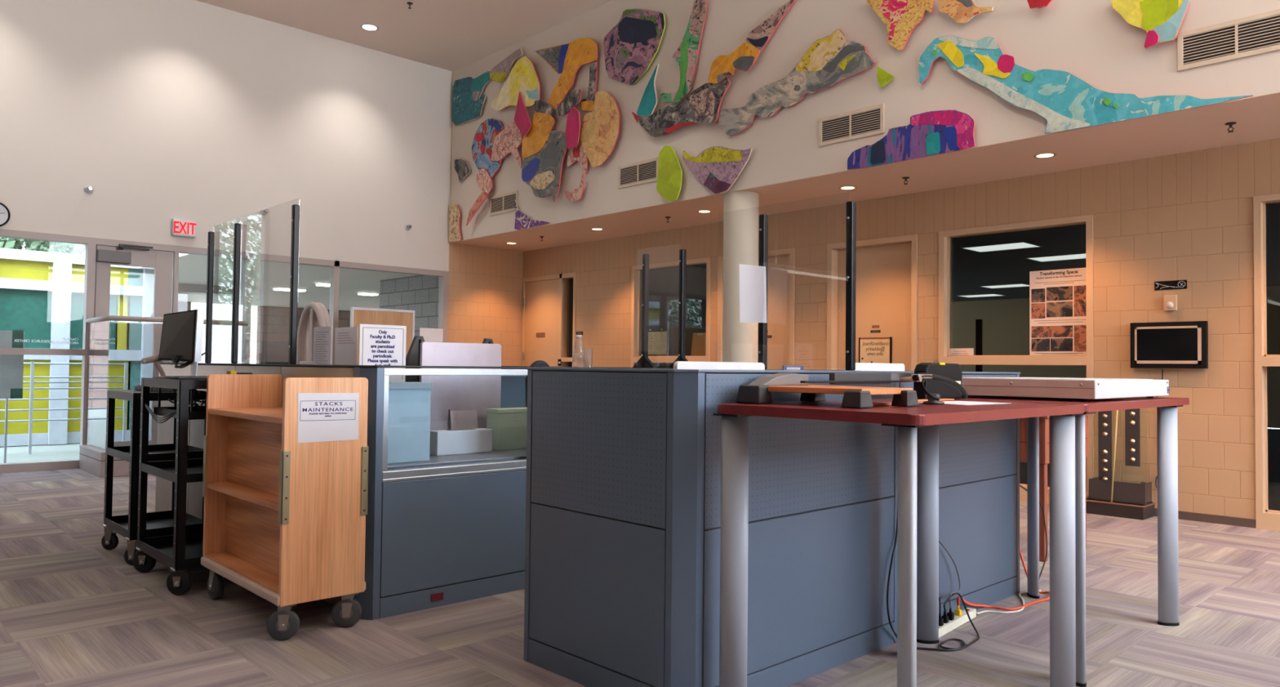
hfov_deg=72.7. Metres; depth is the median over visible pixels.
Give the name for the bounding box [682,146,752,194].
cutout
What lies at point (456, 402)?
box
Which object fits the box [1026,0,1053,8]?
cutout
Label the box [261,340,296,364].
monitor
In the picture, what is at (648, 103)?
cutout
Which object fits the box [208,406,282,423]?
shelf
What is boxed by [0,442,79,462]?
ground
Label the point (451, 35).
ceiling
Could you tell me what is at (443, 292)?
window
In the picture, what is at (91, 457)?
glass screen
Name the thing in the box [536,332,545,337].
plaque
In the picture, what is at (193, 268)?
ceiling
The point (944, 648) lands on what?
cord
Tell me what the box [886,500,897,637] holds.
cord
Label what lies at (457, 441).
tissue box
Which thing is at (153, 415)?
cable
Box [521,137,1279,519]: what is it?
wall
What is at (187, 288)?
beam breezeway
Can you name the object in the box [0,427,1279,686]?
floor
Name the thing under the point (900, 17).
cutout
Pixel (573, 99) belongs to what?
cutout
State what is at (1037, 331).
photograph
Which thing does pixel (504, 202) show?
air vent
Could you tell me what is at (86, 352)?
window
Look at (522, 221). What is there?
cutout
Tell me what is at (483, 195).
cutout
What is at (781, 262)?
door
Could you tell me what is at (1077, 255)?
recessed light
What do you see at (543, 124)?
cutout
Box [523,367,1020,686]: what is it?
reception desk
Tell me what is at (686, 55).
cutout
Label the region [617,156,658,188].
air vent
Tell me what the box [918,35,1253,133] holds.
cutout
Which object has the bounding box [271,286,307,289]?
tray
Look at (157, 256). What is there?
door
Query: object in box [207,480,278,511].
shelf
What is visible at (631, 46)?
cutout
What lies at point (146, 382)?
shelf
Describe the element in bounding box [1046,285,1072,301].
photograph
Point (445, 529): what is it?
desk
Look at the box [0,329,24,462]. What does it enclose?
sign stand
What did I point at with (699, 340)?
clipboard
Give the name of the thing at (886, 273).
door
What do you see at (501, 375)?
shelf
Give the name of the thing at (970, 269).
ceiling
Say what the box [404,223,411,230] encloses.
fitting
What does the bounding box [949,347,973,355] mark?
card
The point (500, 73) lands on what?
cutout
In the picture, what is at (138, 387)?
keyboard tray
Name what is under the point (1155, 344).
wall screen
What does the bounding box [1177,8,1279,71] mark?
air vent
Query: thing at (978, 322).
pillar
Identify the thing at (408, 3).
sprinkler
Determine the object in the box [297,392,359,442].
paper sign
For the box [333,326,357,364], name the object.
paper
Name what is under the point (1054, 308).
photograph
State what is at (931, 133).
cutout
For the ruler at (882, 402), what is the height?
0.008 m
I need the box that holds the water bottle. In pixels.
[572,334,584,367]
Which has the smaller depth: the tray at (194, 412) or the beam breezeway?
the tray at (194, 412)
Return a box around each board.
[350,306,414,364]
[648,328,669,355]
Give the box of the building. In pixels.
[0,247,154,446]
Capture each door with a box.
[90,237,174,448]
[521,272,576,366]
[716,248,795,368]
[826,234,917,370]
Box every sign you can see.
[171,217,195,237]
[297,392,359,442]
[359,324,406,382]
[576,331,582,334]
[858,336,892,363]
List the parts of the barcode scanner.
stand arm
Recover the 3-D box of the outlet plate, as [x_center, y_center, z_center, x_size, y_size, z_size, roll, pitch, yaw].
[-0.949,1.183,4.063,0.063,0.034,0.007,2,-2,-43]
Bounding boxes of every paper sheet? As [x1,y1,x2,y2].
[739,263,766,322]
[918,400,1010,404]
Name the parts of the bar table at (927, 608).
leg, leg, leg, mounting plate, leg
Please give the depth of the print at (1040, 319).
7.48 m
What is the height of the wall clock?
0.259 m
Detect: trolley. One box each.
[101,389,206,564]
[132,377,206,595]
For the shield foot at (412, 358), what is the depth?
4.98 m
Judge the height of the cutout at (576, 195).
0.308 m
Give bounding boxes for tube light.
[271,286,307,292]
[315,281,329,286]
[356,291,379,295]
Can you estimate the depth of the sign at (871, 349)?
8.80 m
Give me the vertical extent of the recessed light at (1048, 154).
0.004 m
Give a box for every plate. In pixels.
[431,591,443,601]
[782,364,804,369]
[1097,410,1111,480]
[1124,408,1140,466]
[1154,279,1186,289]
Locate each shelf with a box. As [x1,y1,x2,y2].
[105,443,203,462]
[105,510,203,539]
[106,389,204,400]
[137,531,204,570]
[138,457,203,483]
[141,377,206,389]
[205,551,279,593]
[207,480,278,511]
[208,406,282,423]
[501,375,526,376]
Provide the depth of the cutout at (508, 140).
11.14 m
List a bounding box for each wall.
[0,0,523,365]
[177,301,350,363]
[379,0,1279,335]
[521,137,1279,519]
[568,265,706,367]
[951,285,1279,427]
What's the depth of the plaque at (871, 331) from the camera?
8.81 m
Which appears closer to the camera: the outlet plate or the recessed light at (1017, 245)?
the outlet plate
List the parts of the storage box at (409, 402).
lid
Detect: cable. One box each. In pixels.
[145,403,176,422]
[171,351,206,368]
[1155,368,1163,488]
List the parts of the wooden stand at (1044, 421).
leg, leg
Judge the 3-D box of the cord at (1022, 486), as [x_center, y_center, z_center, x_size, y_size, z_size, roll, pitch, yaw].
[2.139,0.796,4.763,0.543,0.968,0.099,2,-2,-41]
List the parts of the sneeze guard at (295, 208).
post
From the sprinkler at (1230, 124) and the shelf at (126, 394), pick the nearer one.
the shelf at (126, 394)
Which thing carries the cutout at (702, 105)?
attached to the wall at (1090, 41)
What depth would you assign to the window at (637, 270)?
11.19 m
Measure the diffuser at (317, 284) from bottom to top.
0.044 m
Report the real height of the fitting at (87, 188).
0.090 m
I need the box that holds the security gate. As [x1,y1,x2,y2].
[296,302,332,364]
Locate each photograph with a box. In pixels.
[1031,288,1044,302]
[1031,302,1044,318]
[1031,324,1072,337]
[1031,337,1049,351]
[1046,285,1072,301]
[1046,301,1072,317]
[1050,337,1072,351]
[1074,284,1086,316]
[1074,324,1086,351]
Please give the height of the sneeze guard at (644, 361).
0.860 m
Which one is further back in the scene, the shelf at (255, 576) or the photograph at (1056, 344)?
the photograph at (1056, 344)
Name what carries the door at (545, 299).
in the wall at (1188, 215)
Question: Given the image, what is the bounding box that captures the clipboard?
[690,332,706,355]
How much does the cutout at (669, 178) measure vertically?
0.601 m
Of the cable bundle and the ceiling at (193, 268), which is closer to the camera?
the cable bundle
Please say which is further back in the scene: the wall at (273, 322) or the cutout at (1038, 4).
the wall at (273, 322)
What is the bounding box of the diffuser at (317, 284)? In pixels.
[315,283,329,286]
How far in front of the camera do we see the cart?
3.74 m
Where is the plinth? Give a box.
[1086,476,1155,519]
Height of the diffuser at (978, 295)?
0.005 m
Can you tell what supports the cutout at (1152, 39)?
attached to the wall at (1090, 41)
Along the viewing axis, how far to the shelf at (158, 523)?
5.19 m
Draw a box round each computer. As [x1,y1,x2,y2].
[673,360,764,369]
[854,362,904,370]
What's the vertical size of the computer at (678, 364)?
0.414 m
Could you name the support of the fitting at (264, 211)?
attached to the wall at (209, 115)
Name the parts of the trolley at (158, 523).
leg, leg, leg, leg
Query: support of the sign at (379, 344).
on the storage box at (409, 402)
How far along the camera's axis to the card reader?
12.36 m
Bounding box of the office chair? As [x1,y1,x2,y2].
[525,360,549,407]
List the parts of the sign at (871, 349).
rail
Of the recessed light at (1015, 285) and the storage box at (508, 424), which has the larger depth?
the recessed light at (1015, 285)
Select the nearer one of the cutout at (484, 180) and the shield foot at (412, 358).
the shield foot at (412, 358)
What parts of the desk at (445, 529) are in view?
panel, panel, panel, corner post, rail, kick plate, panel, display frame, panel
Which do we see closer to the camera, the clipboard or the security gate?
the security gate
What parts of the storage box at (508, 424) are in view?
lid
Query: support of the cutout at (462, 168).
attached to the wall at (1090, 41)
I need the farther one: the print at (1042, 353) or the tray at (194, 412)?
the print at (1042, 353)
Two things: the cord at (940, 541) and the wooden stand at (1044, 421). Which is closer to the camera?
the cord at (940, 541)
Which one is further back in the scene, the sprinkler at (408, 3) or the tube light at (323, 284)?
the tube light at (323, 284)
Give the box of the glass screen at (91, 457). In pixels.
[79,315,248,476]
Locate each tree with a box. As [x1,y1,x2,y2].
[0,236,75,253]
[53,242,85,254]
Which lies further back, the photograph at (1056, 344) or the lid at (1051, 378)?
the photograph at (1056, 344)
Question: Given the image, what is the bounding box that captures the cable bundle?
[168,388,206,408]
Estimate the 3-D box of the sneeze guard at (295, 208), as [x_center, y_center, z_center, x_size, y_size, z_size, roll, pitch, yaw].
[-2.066,-0.318,4.781,0.041,0.860,0.856,2,-2,-43]
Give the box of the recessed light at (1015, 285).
[978,283,1029,288]
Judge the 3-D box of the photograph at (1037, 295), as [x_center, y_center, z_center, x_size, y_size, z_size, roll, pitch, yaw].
[3.495,-0.420,7.625,0.001,0.120,0.119,2,-2,-43]
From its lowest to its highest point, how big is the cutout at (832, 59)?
0.716 m
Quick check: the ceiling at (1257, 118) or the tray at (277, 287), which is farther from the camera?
the tray at (277, 287)
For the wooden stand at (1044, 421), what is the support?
on the floor
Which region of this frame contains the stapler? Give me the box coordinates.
[236,372,252,373]
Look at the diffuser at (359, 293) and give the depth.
16.16 m
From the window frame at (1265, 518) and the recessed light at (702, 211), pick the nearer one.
the window frame at (1265, 518)
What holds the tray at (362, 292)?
on the tube light at (363, 293)
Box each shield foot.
[404,335,424,382]
[482,337,493,343]
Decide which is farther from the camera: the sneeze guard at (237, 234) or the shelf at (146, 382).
the sneeze guard at (237, 234)
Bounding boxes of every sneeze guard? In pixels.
[204,217,240,363]
[242,204,299,364]
[632,243,688,368]
[758,200,856,369]
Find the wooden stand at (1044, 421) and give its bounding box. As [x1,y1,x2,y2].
[1019,413,1093,561]
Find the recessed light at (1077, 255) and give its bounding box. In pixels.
[1025,253,1085,262]
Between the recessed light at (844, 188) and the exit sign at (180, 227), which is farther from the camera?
the exit sign at (180, 227)
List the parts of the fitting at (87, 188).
stem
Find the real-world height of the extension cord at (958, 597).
0.371 m
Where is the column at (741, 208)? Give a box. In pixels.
[722,191,759,362]
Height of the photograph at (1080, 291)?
0.262 m
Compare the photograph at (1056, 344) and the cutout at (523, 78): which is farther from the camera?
the cutout at (523, 78)
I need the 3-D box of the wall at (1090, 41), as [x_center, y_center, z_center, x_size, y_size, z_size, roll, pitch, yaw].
[1.256,-1.271,8.310,0.314,5.274,15.300,2,-2,-43]
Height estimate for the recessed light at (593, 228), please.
0.004 m
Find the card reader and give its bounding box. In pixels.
[557,359,561,365]
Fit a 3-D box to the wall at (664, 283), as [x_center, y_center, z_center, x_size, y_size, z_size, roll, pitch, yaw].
[5.756,0.135,15.656,14.107,2.950,19.200,2,-2,-43]
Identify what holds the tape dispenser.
on the bar table at (735, 416)
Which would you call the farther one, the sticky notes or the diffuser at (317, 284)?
the diffuser at (317, 284)
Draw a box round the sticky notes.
[226,370,236,373]
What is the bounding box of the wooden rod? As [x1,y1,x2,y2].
[1111,409,1118,502]
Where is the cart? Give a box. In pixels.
[200,373,368,639]
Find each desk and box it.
[155,362,673,619]
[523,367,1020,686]
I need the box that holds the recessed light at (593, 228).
[590,227,603,230]
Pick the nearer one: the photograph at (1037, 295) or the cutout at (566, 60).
the photograph at (1037, 295)
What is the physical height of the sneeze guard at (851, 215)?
0.865 m
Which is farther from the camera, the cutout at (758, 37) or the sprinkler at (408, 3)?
the sprinkler at (408, 3)
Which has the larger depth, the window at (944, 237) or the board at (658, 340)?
the board at (658, 340)
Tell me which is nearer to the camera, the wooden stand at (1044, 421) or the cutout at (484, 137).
the wooden stand at (1044, 421)
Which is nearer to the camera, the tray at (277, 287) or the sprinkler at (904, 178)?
the sprinkler at (904, 178)
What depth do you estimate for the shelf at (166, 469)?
4.60 m
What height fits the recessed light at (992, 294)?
0.011 m
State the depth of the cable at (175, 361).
4.49 m
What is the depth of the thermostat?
6.78 m
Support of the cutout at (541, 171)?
attached to the wall at (1090, 41)
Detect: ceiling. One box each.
[137,253,417,310]
[195,0,611,71]
[451,92,1279,251]
[689,202,1279,302]
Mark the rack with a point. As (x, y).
(431, 335)
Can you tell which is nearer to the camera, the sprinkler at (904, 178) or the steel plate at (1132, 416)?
the steel plate at (1132, 416)
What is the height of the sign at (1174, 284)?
0.070 m
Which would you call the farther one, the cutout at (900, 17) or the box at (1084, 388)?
the cutout at (900, 17)
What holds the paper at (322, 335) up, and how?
on the desk at (445, 529)
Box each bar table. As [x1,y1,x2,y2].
[713,397,1084,686]
[916,395,1189,686]
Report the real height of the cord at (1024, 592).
0.023 m
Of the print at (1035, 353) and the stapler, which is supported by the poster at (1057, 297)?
the print at (1035, 353)
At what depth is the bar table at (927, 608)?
3.62 m
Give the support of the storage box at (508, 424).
on the desk at (445, 529)
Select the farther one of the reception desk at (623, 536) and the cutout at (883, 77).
the cutout at (883, 77)
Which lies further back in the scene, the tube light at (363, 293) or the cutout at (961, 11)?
the tube light at (363, 293)
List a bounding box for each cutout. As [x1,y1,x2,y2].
[448,203,462,242]
[452,71,490,125]
[454,159,471,182]
[466,191,488,226]
[471,118,502,177]
[475,168,493,193]
[489,48,523,83]
[490,56,540,111]
[490,121,523,168]
[514,92,532,137]
[514,200,550,230]
[521,111,555,158]
[521,130,567,202]
[534,88,581,115]
[535,37,597,109]
[564,173,584,201]
[565,106,580,149]
[567,141,588,173]
[580,60,597,111]
[580,90,620,167]
[603,8,665,84]
[631,111,639,122]
[636,64,658,116]
[638,76,730,137]
[656,145,682,201]
[661,0,706,102]
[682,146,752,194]
[707,41,759,84]
[719,28,875,136]
[746,0,795,50]
[847,109,975,169]
[866,0,934,50]
[876,66,894,88]
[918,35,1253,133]
[938,0,993,23]
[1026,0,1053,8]
[1111,0,1190,44]
[1144,30,1159,48]
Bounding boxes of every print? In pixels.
[1034,280,1082,283]
[1035,352,1083,353]
[1040,319,1083,320]
[1041,353,1077,354]
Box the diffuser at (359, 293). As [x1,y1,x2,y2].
[358,292,377,295]
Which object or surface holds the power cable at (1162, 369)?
hanging from the wall screen at (1155, 344)
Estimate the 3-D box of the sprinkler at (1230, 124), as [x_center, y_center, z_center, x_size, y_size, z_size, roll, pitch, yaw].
[4.052,-1.479,5.960,0.065,0.060,0.065,2,-2,-43]
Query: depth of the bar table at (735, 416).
2.76 m
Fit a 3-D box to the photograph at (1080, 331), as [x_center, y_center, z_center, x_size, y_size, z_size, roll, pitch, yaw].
[3.739,-0.043,7.354,0.001,0.224,0.124,2,-2,-43]
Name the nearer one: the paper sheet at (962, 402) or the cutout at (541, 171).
the paper sheet at (962, 402)
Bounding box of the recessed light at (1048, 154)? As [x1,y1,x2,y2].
[1033,152,1056,158]
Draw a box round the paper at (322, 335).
[312,325,331,364]
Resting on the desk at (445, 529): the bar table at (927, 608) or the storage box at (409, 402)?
the storage box at (409, 402)
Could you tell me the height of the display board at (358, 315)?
1.806 m
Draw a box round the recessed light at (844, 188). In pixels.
[839,186,856,190]
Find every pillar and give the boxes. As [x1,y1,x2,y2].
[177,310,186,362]
[975,319,982,371]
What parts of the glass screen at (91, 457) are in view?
cap rail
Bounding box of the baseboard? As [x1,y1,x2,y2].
[1154,507,1255,527]
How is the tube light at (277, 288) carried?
attached to the ceiling at (193, 268)
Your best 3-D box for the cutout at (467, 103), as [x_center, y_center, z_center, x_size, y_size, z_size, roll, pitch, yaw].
[-2.301,-3.362,11.878,0.048,0.644,0.938,2,-2,-43]
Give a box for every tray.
[134,384,177,391]
[153,386,206,419]
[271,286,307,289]
[356,291,379,293]
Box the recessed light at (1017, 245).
[960,241,1042,252]
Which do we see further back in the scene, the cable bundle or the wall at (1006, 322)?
the wall at (1006, 322)
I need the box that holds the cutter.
[736,372,967,408]
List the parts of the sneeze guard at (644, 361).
post, post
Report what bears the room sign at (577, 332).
attached to the wall at (1188, 215)
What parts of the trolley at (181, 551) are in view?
leg, leg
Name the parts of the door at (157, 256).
closer arm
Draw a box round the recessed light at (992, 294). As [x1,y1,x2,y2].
[956,293,1005,297]
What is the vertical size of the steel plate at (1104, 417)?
0.778 m
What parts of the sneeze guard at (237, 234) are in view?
post, post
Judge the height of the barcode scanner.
0.139 m
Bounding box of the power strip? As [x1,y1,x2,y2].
[938,604,976,636]
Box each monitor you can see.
[158,308,207,378]
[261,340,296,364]
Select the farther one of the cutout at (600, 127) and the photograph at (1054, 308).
the cutout at (600, 127)
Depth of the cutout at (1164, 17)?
5.76 m
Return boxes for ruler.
[872,401,891,405]
[917,398,954,401]
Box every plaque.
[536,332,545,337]
[870,329,880,332]
[871,324,879,328]
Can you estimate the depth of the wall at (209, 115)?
10.24 m
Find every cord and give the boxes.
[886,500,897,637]
[916,591,979,650]
[938,539,960,608]
[938,595,941,613]
[956,547,1049,610]
[976,589,1040,613]
[1019,484,1047,577]
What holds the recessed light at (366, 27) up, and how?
in the ceiling at (451, 35)
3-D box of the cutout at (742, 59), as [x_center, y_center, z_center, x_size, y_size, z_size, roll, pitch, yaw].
[0.902,-2.711,8.385,0.025,0.317,0.642,2,-2,-43]
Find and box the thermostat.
[1164,294,1177,311]
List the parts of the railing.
post, post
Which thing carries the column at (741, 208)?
on the floor
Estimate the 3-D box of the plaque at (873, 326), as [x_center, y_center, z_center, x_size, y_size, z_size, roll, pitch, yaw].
[2.390,-0.171,8.813,0.004,0.028,0.082,2,-2,-43]
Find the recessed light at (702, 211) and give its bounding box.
[697,209,711,213]
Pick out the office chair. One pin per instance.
(539, 362)
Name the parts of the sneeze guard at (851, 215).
post, post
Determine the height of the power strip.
0.086 m
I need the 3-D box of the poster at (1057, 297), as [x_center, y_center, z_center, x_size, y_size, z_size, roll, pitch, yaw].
[3.614,-0.265,7.495,0.002,0.747,0.497,2,-2,-43]
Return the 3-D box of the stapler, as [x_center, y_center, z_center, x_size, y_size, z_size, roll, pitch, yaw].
[-2.078,0.169,4.545,0.061,0.035,0.140,2,-2,-43]
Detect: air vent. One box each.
[488,190,518,215]
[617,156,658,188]
[818,103,884,146]
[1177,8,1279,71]
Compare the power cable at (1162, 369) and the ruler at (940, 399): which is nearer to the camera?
the ruler at (940, 399)
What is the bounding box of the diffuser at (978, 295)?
[960,293,1001,297]
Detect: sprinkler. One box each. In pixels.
[406,2,413,8]
[902,177,909,184]
[1224,121,1236,132]
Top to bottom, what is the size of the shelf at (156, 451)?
0.042 m
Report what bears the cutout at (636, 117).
attached to the wall at (1090, 41)
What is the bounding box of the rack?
[419,327,443,342]
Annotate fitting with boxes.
[84,185,93,193]
[260,207,268,214]
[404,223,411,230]
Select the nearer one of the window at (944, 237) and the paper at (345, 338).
the paper at (345, 338)
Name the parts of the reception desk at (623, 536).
post, kick plate, panel, panel, corner post, rail, panel, panel, kick plate, divider panel, joint post, panel, panel, kick plate, post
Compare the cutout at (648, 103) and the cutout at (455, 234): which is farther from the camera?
the cutout at (455, 234)
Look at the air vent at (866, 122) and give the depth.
7.49 m
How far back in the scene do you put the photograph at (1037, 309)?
7.62 m
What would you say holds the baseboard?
attached to the wall at (1188, 215)
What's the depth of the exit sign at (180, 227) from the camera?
9.80 m
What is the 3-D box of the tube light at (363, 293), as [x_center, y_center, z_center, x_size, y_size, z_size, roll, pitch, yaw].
[-5.080,-0.925,16.235,0.308,0.044,0.280,2,-2,-43]
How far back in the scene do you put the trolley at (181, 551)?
4.40 m
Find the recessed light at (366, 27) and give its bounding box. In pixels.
[360,24,378,31]
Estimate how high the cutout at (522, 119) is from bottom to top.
0.591 m
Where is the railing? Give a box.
[0,361,128,453]
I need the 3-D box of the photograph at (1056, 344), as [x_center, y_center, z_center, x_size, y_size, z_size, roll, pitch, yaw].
[3.625,0.011,7.471,0.001,0.112,0.184,2,-2,-43]
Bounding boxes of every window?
[0,228,96,472]
[169,244,252,363]
[252,252,448,364]
[631,257,711,367]
[938,214,1093,503]
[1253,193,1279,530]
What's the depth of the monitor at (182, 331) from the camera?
4.50 m
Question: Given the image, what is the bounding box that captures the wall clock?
[0,202,10,226]
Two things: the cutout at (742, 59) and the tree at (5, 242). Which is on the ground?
the tree at (5, 242)
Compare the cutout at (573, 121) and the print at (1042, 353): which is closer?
the print at (1042, 353)
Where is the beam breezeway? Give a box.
[177,283,232,296]
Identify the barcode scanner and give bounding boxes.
[141,353,165,377]
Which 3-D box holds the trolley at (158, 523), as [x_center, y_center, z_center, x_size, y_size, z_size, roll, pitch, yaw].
[-2.868,0.760,5.160,0.435,0.956,0.628,2,-2,-43]
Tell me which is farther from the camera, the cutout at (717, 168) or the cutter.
the cutout at (717, 168)
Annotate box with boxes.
[387,382,432,463]
[419,341,501,430]
[429,427,492,455]
[485,407,527,450]
[961,377,1169,400]
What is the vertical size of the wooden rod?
0.896 m
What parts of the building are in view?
panel, post, panel, panel, panel, panel, panel, post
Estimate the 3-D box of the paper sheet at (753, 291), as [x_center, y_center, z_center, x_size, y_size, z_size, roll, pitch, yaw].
[0.590,-0.258,4.529,0.229,0.304,0.001,2,-2,-43]
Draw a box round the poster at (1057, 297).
[1029,267,1086,355]
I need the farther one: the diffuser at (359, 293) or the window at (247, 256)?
the diffuser at (359, 293)
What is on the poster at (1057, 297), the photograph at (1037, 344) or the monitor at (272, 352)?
the photograph at (1037, 344)
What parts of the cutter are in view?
blade rail, thumb knob, cutting arm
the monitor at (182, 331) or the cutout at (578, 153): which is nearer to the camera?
the monitor at (182, 331)
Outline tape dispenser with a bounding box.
[913,360,962,399]
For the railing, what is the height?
1.113 m
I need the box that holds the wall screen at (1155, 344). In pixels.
[1129,320,1208,368]
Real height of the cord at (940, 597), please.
0.061 m
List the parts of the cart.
bumper rail, panel, panel, panel, panel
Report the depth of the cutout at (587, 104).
9.99 m
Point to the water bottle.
(576, 335)
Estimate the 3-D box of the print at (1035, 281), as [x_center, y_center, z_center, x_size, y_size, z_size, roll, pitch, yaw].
[3.619,-0.532,7.498,0.001,0.004,0.428,2,-2,-43]
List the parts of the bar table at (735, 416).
mounting plate, leg, leg, mounting plate, leg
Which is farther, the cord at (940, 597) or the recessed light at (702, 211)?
the recessed light at (702, 211)

